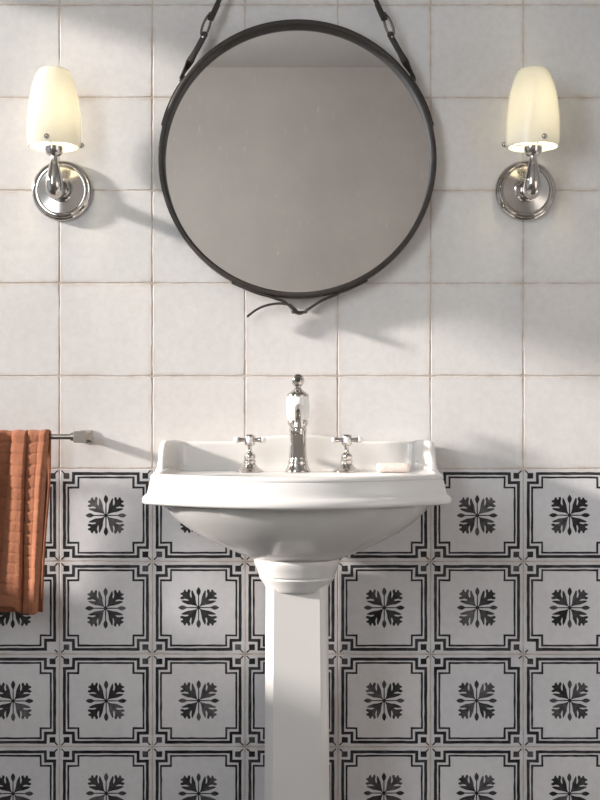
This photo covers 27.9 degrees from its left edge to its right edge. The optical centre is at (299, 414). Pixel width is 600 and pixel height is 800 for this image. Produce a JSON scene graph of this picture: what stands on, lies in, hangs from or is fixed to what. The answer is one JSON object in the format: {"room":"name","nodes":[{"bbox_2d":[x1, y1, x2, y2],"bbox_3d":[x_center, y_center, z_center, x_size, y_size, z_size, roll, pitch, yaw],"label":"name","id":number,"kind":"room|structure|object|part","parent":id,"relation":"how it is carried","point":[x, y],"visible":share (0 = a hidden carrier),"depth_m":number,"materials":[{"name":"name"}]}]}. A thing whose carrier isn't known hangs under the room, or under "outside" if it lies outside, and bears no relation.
{"room":"bathroom","nodes":[
{"label":"bathroom","id":0,"kind":"room"},
{"bbox_2d":[0,0,599,799],"bbox_3d":[0.075,-0.370,2.650,2.550,2.700,0.100,0,0,0],"label":"wall","id":1,"kind":"structure","parent":0,"point":[464,642],"depth_m":2.60,"materials":[{"name":"tile"}]},
{"bbox_2d":[27,66,92,220],"bbox_3d":[-0.512,-0.568,2.522,0.130,0.302,0.155,0,0,0],"label":"wall sconce","id":2,"kind":"object","parent":1,"relation":"attached to","point":[61,190],"visible":1,"depth_m":2.49,"materials":[{"name":"white glass"}]},
{"bbox_3d":[-0.512,-0.638,2.510,0.111,0.162,0.111,0,0,0],"label":"lamp shade","id":3,"kind":"part","parent":2,"relation":"part of","materials":[{"name":"white glass"}]},
{"bbox_3d":[-0.512,-0.499,2.538,0.045,0.095,0.091,0,0,0],"label":"arm","id":4,"kind":"part","parent":2,"relation":"part of","materials":[{"name":"silver metal"}]},
{"bbox_3d":[-0.512,-0.482,2.592,0.130,0.130,0.016,0,0,0],"label":"plate","id":5,"kind":"part","parent":2,"relation":"part of","materials":[{"name":"silver metal"}]},
{"bbox_2d":[49,430,91,442],"bbox_3d":[-0.724,0.045,2.557,0.553,0.026,0.086,0,0,0],"label":"towel bar","id":6,"kind":"object","parent":1,"relation":"attached to","point":[82,436],"visible":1,"depth_m":2.52,"materials":[{"name":"silver metal"}]},
{"bbox_2d":[0,429,50,614],"bbox_3d":[-0.606,0.223,2.514,0.167,0.387,0.083,0,0,0],"label":"hand towel","id":7,"kind":"object","parent":6,"relation":"hanging from","point":[25,455],"visible":1,"depth_m":2.49,"materials":[{"name":"fabric"}]},
{"bbox_3d":[-0.724,0.045,2.528,0.522,0.012,0.012,0,0,0],"label":"rail","id":8,"kind":"part","parent":6,"relation":"part of","materials":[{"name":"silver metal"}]},
{"bbox_3d":[-0.461,0.045,2.557,0.026,0.026,0.086,0,0,0],"label":"post","id":9,"kind":"part","parent":6,"relation":"part of","materials":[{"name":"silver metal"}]},
{"bbox_2d":[495,66,559,220],"bbox_3d":[0.485,-0.568,2.523,0.130,0.302,0.154,0,0,0],"label":"wall sconce","id":10,"kind":"object","parent":1,"relation":"attached to","point":[525,190],"visible":1,"depth_m":2.49,"materials":[{"name":"white glass"}]},
{"bbox_3d":[0.485,-0.482,2.592,0.130,0.130,0.016,0,0,0],"label":"plate","id":11,"kind":"part","parent":10,"relation":"part of","materials":[{"name":"silver metal"}]},
{"bbox_3d":[0.485,-0.499,2.538,0.045,0.095,0.091,0,0,0],"label":"arm","id":12,"kind":"part","parent":10,"relation":"part of","materials":[{"name":"silver metal"}]},
{"bbox_3d":[0.485,-0.638,2.510,0.111,0.162,0.111,0,0,0],"label":"lamp shade","id":13,"kind":"part","parent":10,"relation":"part of","materials":[{"name":"white glass"}]},
{"bbox_3d":[-0.025,1.030,0.900,2.950,0.100,3.600,0,0,0],"label":"floor","id":14,"kind":"structure","parent":0,"visible":0},
{"bbox_2d":[142,435,451,799],"bbox_3d":[-0.006,0.511,2.368,0.600,0.937,0.459,0,0,0],"label":"pedestal sink","id":15,"kind":"object","parent":14,"relation":"on","point":[296,528],"visible":0.97,"depth_m":2.34,"materials":[{"name":"white ceramic"}]},
{"bbox_2d":[234,434,265,471],"bbox_3d":[-0.104,0.079,2.508,0.058,0.078,0.058,0,0,41],"label":"tap","id":16,"kind":"object","parent":15,"relation":"on","point":[249,465],"visible":1,"depth_m":2.50,"materials":[{"name":"silver metal"}]},
{"bbox_3d":[-0.122,0.052,2.508,0.019,0.012,0.012,0,0,0],"label":"handle arm","id":17,"kind":"part","parent":16,"relation":"part of","materials":[{"name":"silver metal"}]},
{"bbox_2d":[142,468,451,561],"bbox_3d":[-0.006,0.200,2.368,0.587,0.179,0.459,0,0,0],"label":"basin","id":18,"kind":"object","parent":15,"relation":"in","point":[273,514],"depth_m":2.21,"materials":[{"name":"white ceramic"}]},
{"bbox_2d":[285,374,310,471],"bbox_3d":[-0.004,0.016,2.461,0.054,0.203,0.147,0,0,0],"label":"spout","id":19,"kind":"object","parent":15,"relation":"on","point":[297,403],"visible":1,"depth_m":2.49,"materials":[{"name":"silver metal"}]},
{"bbox_3d":[-0.004,0.001,2.442,0.021,0.053,0.109,0,0,0],"label":"spout","id":20,"kind":"part","parent":19,"relation":"part of","materials":[{"name":"silver metal"}]},
{"bbox_3d":[-0.004,-0.072,2.508,0.027,0.028,0.027,0,0,0],"label":"knob","id":21,"kind":"part","parent":19,"relation":"part of","materials":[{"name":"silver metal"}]},
{"bbox_3d":[-0.004,0.064,2.491,0.020,0.048,0.005,0,0,0],"label":"plate","id":22,"kind":"part","parent":19,"relation":"part of","materials":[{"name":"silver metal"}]},
{"bbox_2d":[330,434,362,471],"bbox_3d":[0.097,0.079,2.508,0.058,0.078,0.058,0,0,41],"label":"tap","id":23,"kind":"object","parent":15,"relation":"on","point":[346,465],"visible":1,"depth_m":2.50,"materials":[{"name":"silver metal"}]},
{"bbox_3d":[0.079,0.052,2.508,0.019,0.012,0.012,0,0,0],"label":"handle arm","id":24,"kind":"part","parent":23,"relation":"part of","materials":[{"name":"silver metal"}]},
{"bbox_2d":[376,463,409,471],"bbox_3d":[0.193,0.109,2.496,0.068,0.019,0.045,0,0,0],"label":"soap bar","id":25,"kind":"object","parent":15,"relation":"on","point":[380,467],"visible":1,"depth_m":2.48,"materials":[{"name":"white wax"}]},
{"bbox_3d":[-0.005,-1.205,2.570,0.032,0.032,0.060,0,0,0],"label":"peg","id":26,"kind":"object","parent":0,"visible":0},
{"bbox_2d":[158,0,436,317],"bbox_3d":[-0.005,-0.717,2.576,0.592,1.017,0.040,0,0,0],"label":"round mirror","id":27,"kind":"object","parent":26,"relation":"hanging from","point":[297,158],"visible":1,"depth_m":2.58,"materials":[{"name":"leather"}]}
]}

